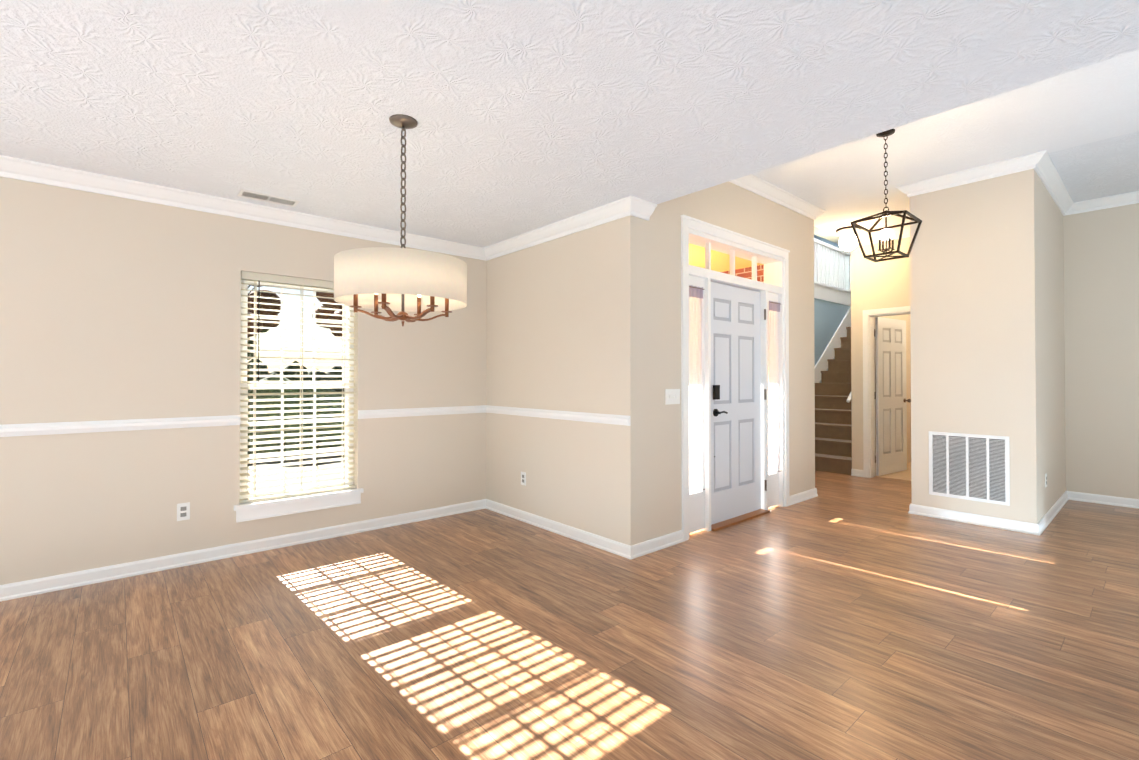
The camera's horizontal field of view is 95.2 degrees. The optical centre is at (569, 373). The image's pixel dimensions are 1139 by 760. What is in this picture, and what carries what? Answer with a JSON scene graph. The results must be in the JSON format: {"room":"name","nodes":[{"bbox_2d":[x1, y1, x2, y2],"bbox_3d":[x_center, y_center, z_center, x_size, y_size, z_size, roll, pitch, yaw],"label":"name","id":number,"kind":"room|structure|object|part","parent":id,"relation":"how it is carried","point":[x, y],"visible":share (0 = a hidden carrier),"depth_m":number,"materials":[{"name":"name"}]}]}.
{"room":"dining room","nodes":[
{"label":"dining room","id":0,"kind":"room"},
{"bbox_2d":[0,177,486,584],"bbox_3d":[-3.887,-0.395,2.482,8.390,3.340,0.200,0,-1,-41],"label":"wall","id":1,"kind":"structure","parent":0,"point":[115,308],"depth_m":3.40,"materials":[{"name":"beige paint"}]},
{"bbox_2d":[0,415,240,436],"bbox_3d":[-4.579,0.313,1.724,5.960,0.070,0.023,0,-1,-41],"label":"trim","id":2,"kind":"structure","parent":1,"relation":"attached to","point":[12,430],"depth_m":3.23,"materials":[{"name":"white wood"}]},
{"bbox_2d":[177,502,189,520],"bbox_3d":[-2.580,0.925,3.474,0.070,0.114,0.007,0,-1,-41],"label":"outlet","id":3,"kind":"object","parent":1,"relation":"attached to","point":[187,511],"depth_m":3.47,"materials":[{"name":"white plastic"}]},
{"bbox_3d":[-2.578,0.925,3.472,0.032,0.066,0.002,0,-1,-41],"label":"electrical outlet sockets on the left wall","id":4,"kind":"part","parent":3,"relation":"part of","materials":[{"name":"white plastic"}]},
{"bbox_2d":[0,499,483,601],"bbox_3d":[-3.810,1.231,2.386,8.000,0.086,0.021,0,-1,-41],"label":"baseboard","id":5,"kind":"structure","parent":1,"relation":"attached to","point":[15,590],"depth_m":3.56,"materials":[{"name":"white wood"}]},
{"bbox_2d":[0,155,487,260],"bbox_3d":[-3.790,-1.167,2.385,8.000,0.098,0.085,0,-1,-41],"label":"crown molding","id":6,"kind":"structure","parent":1,"relation":"attached to","point":[46,174],"depth_m":3.54,"materials":[{"name":"white wood"}]},
{"bbox_2d":[239,271,355,502],"bbox_3d":[-2.087,0.115,4.027,0.820,1.690,0.164,0,-1,-41],"label":"window blinds","id":7,"kind":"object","parent":1,"relation":"in","point":[347,370],"depth_m":3.98,"materials":[{"name":"white"}]},
{"bbox_2d":[234,488,363,522],"bbox_3d":[-2.053,0.994,3.979,0.890,0.119,0.138,0,-1,-41],"label":"window sill","id":8,"kind":"structure","parent":1,"relation":"attached to","point":[255,510],"depth_m":3.91,"materials":[{"name":"white wood"}]},
{"bbox_2d":[358,405,483,418],"bbox_3d":[-1.275,0.341,4.608,1.170,0.070,0.023,0,-1,-41],"label":"trim","id":9,"kind":"structure","parent":1,"relation":"attached to","point":[382,413],"depth_m":4.56,"materials":[{"name":"white wood"}]},
{"bbox_2d":[486,215,647,545],"bbox_3d":[-0.118,0.049,4.395,0.190,2.490,1.870,0,-1,-41],"label":"wall","id":10,"kind":"structure","parent":0,"point":[567,322],"depth_m":4.07,"materials":[{"name":"beige paint"}]},
{"bbox_2d":[521,472,525,485],"bbox_3d":[-0.405,0.925,4.567,0.005,0.114,0.070,0,-1,-41],"label":"outlet","id":11,"kind":"object","parent":10,"relation":"attached to","point":[524,478],"visible":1,"depth_m":4.55,"materials":[{"name":"white plastic"}]},
{"bbox_2d":[484,405,630,425],"bbox_3d":[-0.198,0.338,4.322,0.023,0.070,1.870,0,-1,-41],"label":"trim","id":12,"kind":"structure","parent":10,"relation":"attached to","point":[541,413],"depth_m":4.14,"materials":[{"name":"white wood"}]},
{"bbox_2d":[484,499,635,559],"bbox_3d":[-0.180,1.250,4.295,0.021,0.086,1.861,0,-1,-41],"label":"baseboard","id":13,"kind":"structure","parent":10,"relation":"attached to","point":[615,547],"depth_m":4.11,"materials":[{"name":"white wood"}]},
{"bbox_2d":[484,195,643,259],"bbox_3d":[-0.161,-1.149,4.253,0.095,0.098,1.865,0,-1,-41],"label":"crown molding","id":14,"kind":"structure","parent":10,"relation":"attached to","point":[631,205],"depth_m":4.04,"materials":[{"name":"white wood"}]},
{"bbox_2d":[0,471,1138,759],"bbox_3d":[0.832,1.308,0.679,13.150,0.100,8.700,0,-1,-41],"label":"floor","id":15,"kind":"structure","parent":0,"point":[844,617],"depth_m":2.42,"materials":[{"name":"laminate"}]},
{"bbox_2d":[815,327,851,474],"bbox_3d":[5.001,-0.039,8.592,4.578,2.744,1.040,0,-1,-41],"label":"staircase","id":16,"kind":"structure","parent":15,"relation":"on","point":[833,433],"depth_m":7.65,"materials":[{"name":"brown wood"}]},
{"bbox_2d":[0,0,1138,247],"bbox_3d":[-1.026,-1.671,-0.783,8.390,0.850,8.900,0,-1,-41],"label":"ceiling","id":17,"kind":"structure","parent":0,"point":[530,114],"depth_m":2.21,"materials":[{"name":"white paint"}]},
{"bbox_2d":[237,189,299,206],"bbox_3d":[-2.067,-1.200,3.575,0.350,0.008,0.150,0,-1,-41],"label":"ceiling vent","id":18,"kind":"object","parent":17,"relation":"in","point":[267,198],"visible":0.98,"depth_m":3.56,"materials":[{"name":"white metal"}]},
{"bbox_2d":[334,114,466,326],"bbox_3d":[-0.800,-0.720,2.499,0.604,0.990,0.604,0,-1,-41],"label":"dining chandelier","id":19,"kind":"object","parent":17,"relation":"hanging from","point":[389,280],"visible":1,"depth_m":2.29,"materials":[{"name":"beige fabric"}]},
{"bbox_3d":[-0.800,-0.432,2.496,0.604,0.195,0.604,0,-1,-41],"label":"lamp shade","id":20,"kind":"part","parent":19,"relation":"part of","materials":[{"name":"fabric"}]},
{"bbox_3d":[-0.831,-0.743,2.448,0.479,0.945,0.516,0,-1,-41],"label":"canopy chain","id":21,"kind":"part","parent":19,"relation":"part of","materials":[{"name":"brown metal"}]},
{"bbox_2d":[689,243,763,271],"bbox_3d":[0.841,-1.227,5.370,2.400,0.060,1.680,0,-1,-41],"label":"ceiling","id":22,"kind":"structure","parent":0,"point":[695,257],"depth_m":5.51,"materials":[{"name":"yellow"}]},
{"bbox_2d":[648,181,814,539],"bbox_3d":[1.527,-0.373,4.719,2.710,3.340,0.190,0,-1,-41],"label":"wall","id":23,"kind":"structure","parent":0,"point":[728,205],"depth_m":4.14,"materials":[{"name":"beige paint"}]},
{"bbox_2d":[636,530,683,557],"bbox_3d":[0.655,1.245,3.802,0.570,0.086,0.021,0,-1,-41],"label":"baseboard","id":24,"kind":"structure","parent":23,"relation":"attached to","point":[649,546],"depth_m":3.80,"materials":[{"name":"white wood"}]},
{"bbox_2d":[665,389,679,404],"bbox_3d":[0.784,0.177,3.930,0.170,0.115,0.014,0,-1,-41],"label":"light switch","id":25,"kind":"object","parent":23,"relation":"attached to","point":[672,396],"visible":1,"depth_m":3.93,"materials":[{"name":"white plastic"}]},
{"bbox_2d":[689,285,704,493],"bbox_3d":[1.009,0.123,4.164,0.213,1.644,0.034,0,-1,-41],"label":"curtain","id":26,"kind":"object","parent":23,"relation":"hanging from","point":[695,373],"visible":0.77,"depth_m":4.18,"materials":[{"name":"white fabric"}]},
{"bbox_2d":[690,241,773,491],"bbox_3d":[1.459,-0.067,4.627,1.510,2.065,0.020,0,-1,-41],"label":"window","id":27,"kind":"structure","parent":23,"relation":"in","point":[742,274],"depth_m":4.75,"materials":[{"name":"clear glass"}]},
{"bbox_2d":[680,214,789,540],"bbox_3d":[1.454,0.041,4.632,1.726,2.510,0.220,0,-1,-41],"label":"door frame","id":28,"kind":"structure","parent":23,"relation":"attached to","point":[696,511],"depth_m":4.45,"materials":[{"name":"white wood"}]},
{"bbox_2d":[711,282,760,524],"bbox_3d":[1.454,0.251,4.630,0.892,2.045,0.044,0,-1,-41],"label":"front door","id":29,"kind":"structure","parent":23,"relation":"in","point":[736,429],"depth_m":4.62,"materials":[{"name":"white wood"}]},
{"bbox_2d":[713,385,727,456],"bbox_3d":[1.259,0.399,4.336,0.142,0.601,0.053,0,-1,-41],"label":"door handle","id":30,"kind":"object","parent":29,"relation":"attached to","point":[716,394],"visible":1,"depth_m":4.31,"materials":[{"name":"black metal"}]},
{"bbox_2d":[711,509,769,530],"bbox_3d":[1.482,1.285,4.588,0.900,0.020,0.125,0,-1,-41],"label":"sill","id":31,"kind":"structure","parent":23,"relation":"attached to","point":[735,520],"depth_m":4.53,"materials":[{"name":"brown wood"}]},
{"bbox_2d":[764,309,766,490],"bbox_3d":[1.839,0.248,4.871,0.023,1.700,0.014,0,-1,-41],"label":"front door hinges","id":32,"kind":"object","parent":23,"relation":"attached to","point":[765,398],"visible":1,"depth_m":4.87,"materials":[{"name":"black metal"}]},
{"bbox_2d":[768,301,781,473],"bbox_3d":[1.977,0.131,5.009,0.213,1.644,0.034,0,-1,-41],"label":"curtain","id":33,"kind":"object","parent":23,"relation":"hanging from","point":[773,332],"visible":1,"depth_m":5.01,"materials":[{"name":"white fabric"}]},
{"bbox_2d":[729,174,824,219],"bbox_3d":[1.646,-1.695,4.661,2.795,0.098,0.095,0,-1,-41],"label":"crown molding","id":34,"kind":"structure","parent":23,"relation":"attached to","point":[752,183],"depth_m":4.94,"materials":[{"name":"white wood"}]},
{"bbox_2d":[789,488,817,504],"bbox_3d":[2.392,1.259,5.325,0.631,0.086,0.031,0,-1,-41],"label":"baseboard","id":35,"kind":"structure","parent":23,"relation":"attached to","point":[802,496],"depth_m":5.31,"materials":[{"name":"white wood"}]},
{"bbox_2d":[722,265,763,281],"bbox_3d":[1.767,0.030,6.167,0.060,2.560,1.680,0,-1,-41],"label":"brick wall","id":36,"kind":"structure","parent":0,"point":[740,272],"depth_m":5.84,"materials":[{"name":"orange brick"}]},
{"bbox_2d":[814,226,845,244],"bbox_3d":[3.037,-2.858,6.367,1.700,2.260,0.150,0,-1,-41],"label":"crown molding","id":37,"kind":"structure","parent":0,"point":[828,236],"depth_m":6.56,"materials":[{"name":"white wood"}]},
{"bbox_2d":[814,234,850,252],"bbox_3d":[6.337,-1.296,10.707,0.200,5.300,2.870,0,-1,-41],"label":"wall","id":38,"kind":"structure","parent":0,"point":[843,247],"depth_m":11.26,"materials":[{"name":"blue paint"}]},
{"bbox_2d":[814,298,850,382],"bbox_3d":[4.085,0.059,8.635,6.300,2.550,0.190,0,-1,-41],"label":"wall","id":39,"kind":"structure","parent":0,"point":[829,316],"depth_m":8.66,"materials":[{"name":"blue paint"}]},
{"bbox_2d":[815,307,850,382],"bbox_3d":[4.264,-0.244,8.654,3.790,3.157,0.020,0,-1,-41],"label":"trim","id":40,"kind":"structure","parent":39,"relation":"attached to","point":[828,353],"depth_m":8.81,"materials":[{"name":"white wood"}]},
{"bbox_2d":[851,237,909,469],"bbox_3d":[4.061,-0.208,6.346,0.150,3.040,1.110,0,-1,-41],"label":"wall","id":41,"kind":"structure","parent":0,"point":[880,285],"depth_m":6.61,"materials":[{"name":"beige paint"}]},
{"bbox_2d":[845,227,909,247],"bbox_3d":[3.926,-1.679,6.335,0.085,0.098,1.050,0,-1,-41],"label":"crown molding","id":42,"kind":"structure","parent":41,"relation":"attached to","point":[865,240],"depth_m":6.48,"materials":[{"name":"white wood"}]},
{"bbox_2d":[863,306,909,477],"bbox_3d":[4.094,0.254,6.291,0.168,2.115,0.940,0,-1,-41],"label":"door frame","id":43,"kind":"structure","parent":41,"relation":"attached to","point":[869,465],"depth_m":6.56,"materials":[{"name":"white wood"}]},
{"bbox_2d":[875,317,906,475],"bbox_3d":[4.236,0.295,6.837,0.765,2.020,0.035,0,-1,-34],"label":"hall door","id":44,"kind":"structure","parent":41,"relation":"in","point":[891,405],"depth_m":6.79,"materials":[{"name":"white wood"}]},
{"bbox_2d":[875,314,910,464],"bbox_3d":[5.535,-1.320,8.280,4.600,5.300,0.150,0,-1,-41],"label":"wall","id":45,"kind":"structure","parent":0,"point":[906,318],"depth_m":7.73,"materials":[{"name":"beige paint"}]},
{"bbox_2d":[876,462,910,480],"bbox_3d":[5.344,1.339,6.801,2.400,0.054,1.790,0,-1,-41],"label":"floor","id":46,"kind":"structure","parent":0,"point":[904,475],"depth_m":6.67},
{"bbox_2d":[752,50,1138,238],"bbox_3d":[4.525,-1.911,2.858,4.760,0.300,7.080,0,-1,-41],"label":"ceiling","id":47,"kind":"structure","parent":0,"point":[1099,101],"depth_m":4.05,"materials":[{"name":"white paint"}]},
{"bbox_2d":[836,226,860,236],"bbox_3d":[3.344,-1.682,6.232,0.270,0.094,0.270,0,-1,-41],"label":"dome ceiling light","id":48,"kind":"object","parent":47,"relation":"attached to","point":[849,232],"depth_m":6.16,"materials":[{"name":"white glass"}]},
{"bbox_3d":[3.344,-1.717,6.232,0.270,0.024,0.270,0,-1,-41],"label":"flush ceiling light base","id":49,"kind":"part","parent":48,"relation":"part of","materials":[{"name":"brown metal"}]},
{"bbox_2d":[850,129,921,261],"bbox_3d":[2.299,-1.295,3.776,0.362,0.915,0.362,0,-1,-41],"label":"pendant lantern","id":50,"kind":"object","parent":47,"relation":"hanging from","point":[886,213],"visible":0.98,"depth_m":3.77,"materials":[{"name":"brown metal"}]},
{"bbox_2d":[910,169,1065,523],"bbox_3d":[4.230,-0.219,5.180,2.050,3.040,0.870,0,-1,-41],"label":"wall","id":51,"kind":"structure","parent":0,"point":[987,306],"depth_m":4.49,"materials":[{"name":"beige paint"}]},
{"bbox_2d":[896,184,908,197],"bbox_3d":[3.712,-1.688,5.374,1.675,0.098,0.085,0,-1,-41],"label":"crown molding","id":52,"kind":"structure","parent":51,"relation":"attached to","point":[904,189],"depth_m":4.83,"materials":[{"name":"white wood"}]},
{"bbox_2d":[908,503,911,513],"bbox_3d":[3.755,1.260,5.345,1.611,0.086,0.025,0,-1,-41],"label":"baseboard","id":53,"kind":"structure","parent":51,"relation":"attached to","point":[910,506],"depth_m":4.81,"materials":[{"name":"white wood"}]},
{"bbox_2d":[909,154,1028,197],"bbox_3d":[3.430,-1.697,4.488,0.085,0.098,0.840,0,-1,-41],"label":"crown molding","id":54,"kind":"structure","parent":51,"relation":"attached to","point":[1018,164],"depth_m":4.46,"materials":[{"name":"white wood"}]},
{"bbox_2d":[929,431,1009,505],"bbox_3d":[3.446,0.810,4.502,0.011,0.570,0.565,0,-1,-41],"label":"air vent","id":55,"kind":"object","parent":51,"relation":"in","point":[974,467],"visible":1,"depth_m":4.49,"materials":[{"name":"white metal"}]},
{"bbox_2d":[912,504,1031,533],"bbox_3d":[3.454,1.251,4.481,0.021,0.086,0.840,0,-1,-41],"label":"baseboard","id":56,"kind":"structure","parent":51,"relation":"attached to","point":[988,521],"depth_m":4.46,"materials":[{"name":"white wood"}]},
{"bbox_2d":[1032,491,1071,535],"bbox_3d":[4.432,1.254,4.752,1.851,0.086,0.021,0,-1,-41],"label":"baseboard","id":57,"kind":"structure","parent":51,"relation":"attached to","point":[1037,529],"depth_m":4.58,"materials":[{"name":"white wood"}]},
{"bbox_2d":[1029,150,1076,213],"bbox_3d":[4.407,-1.694,4.715,1.855,0.098,0.085,0,-1,-41],"label":"crown molding","id":58,"kind":"structure","parent":51,"relation":"attached to","point":[1040,163],"depth_m":4.57,"materials":[{"name":"white wood"}]},
{"bbox_2d":[1063,203,1138,498],"bbox_3d":[6.881,-0.384,3.559,0.190,3.340,5.060,0,-1,-41],"label":"wall","id":59,"kind":"structure","parent":0,"point":[1101,291],"depth_m":5.19,"materials":[{"name":"beige paint"}]},
{"bbox_2d":[1062,191,1138,215],"bbox_3d":[6.711,-1.705,3.556,0.085,0.098,4.860,0,-1,-41],"label":"crown molding","id":60,"kind":"structure","parent":59,"relation":"attached to","point":[1129,198],"depth_m":5.14,"materials":[{"name":"white wood"}]},
{"bbox_2d":[1072,491,1138,508],"bbox_3d":[6.736,1.243,3.550,0.021,0.086,4.860,0,-1,-41],"label":"baseboard","id":61,"kind":"structure","parent":59,"relation":"attached to","point":[1077,496],"depth_m":5.16,"materials":[{"name":"white wood"}]},
{"label":"outside","id":62,"kind":"structure","parent":0,"visible":0},
{"bbox_2d":[247,444,343,490],"bbox_3d":[-0.804,1.510,5.023,160.000,0.180,160.000,0,-1,-41],"label":"ground","id":63,"kind":"structure","parent":62,"point":[293,472],"depth_m":7.73,"materials":[{"name":"white"}]},
{"bbox_2d":[247,285,262,336],"bbox_3d":[-11.517,-1.782,16.122,3.997,6.674,3.982,0,-1,-41],"label":"tree","id":64,"kind":"object","parent":63,"relation":"on","point":[252,323],"depth_m":16.38,"materials":[{"name":"brown plant"}]},
{"bbox_2d":[247,329,268,359],"bbox_3d":[-22.789,-1.943,35.914,3.849,7.371,3.654,0,-1,-41],"label":"tree","id":65,"kind":"object","parent":63,"relation":"on","point":[251,342],"depth_m":35.45,"materials":[{"name":"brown plant"}]},
{"bbox_2d":[249,285,280,329],"bbox_3d":[-17.233,-3.072,27.127,5.555,9.463,4.458,0,-1,-41],"label":"tree","id":66,"kind":"object","parent":63,"relation":"on","point":[271,301],"depth_m":26.89,"materials":[{"name":"brown plant"}]},
{"bbox_2d":[247,359,343,391],"bbox_3d":[-27.140,1.036,40.420,48.736,4.794,4.280,0,-1,-41],"label":"hedge","id":67,"kind":"object","parent":63,"relation":"on","point":[298,373],"depth_m":42.58,"materials":[{"name":"green plant"}]},
{"bbox_2d":[248,373,343,453],"bbox_3d":[-2.857,1.021,12.530,9.090,2.100,2.176,0,-1,-41],"label":"hedge","id":68,"kind":"object","parent":63,"relation":"on","point":[293,414],"depth_m":9.69,"materials":[{"name":"green plant"}]},
{"bbox_2d":[312,292,341,336],"bbox_3d":[-6.118,-1.665,14.997,2.525,6.418,3.037,0,-1,-41],"label":"tree","id":69,"kind":"object","parent":63,"relation":"on","point":[328,300],"depth_m":14.36,"materials":[{"name":"brown plant"}]},
{"bbox_3d":[4.331,-1.256,9.673,4.580,0.300,1.388,0,-1,-41],"label":"floor","id":70,"kind":"structure","parent":0,"visible":0},
{"bbox_2d":[814,238,850,305],"bbox_3d":[4.714,-1.737,9.088,4.380,1.050,0.090,0,-1,-41],"label":"rail","id":71,"kind":"object","parent":70,"relation":"on","point":[832,273],"visible":0.33,"depth_m":8.86,"materials":[{"name":"white wood"}]}
]}

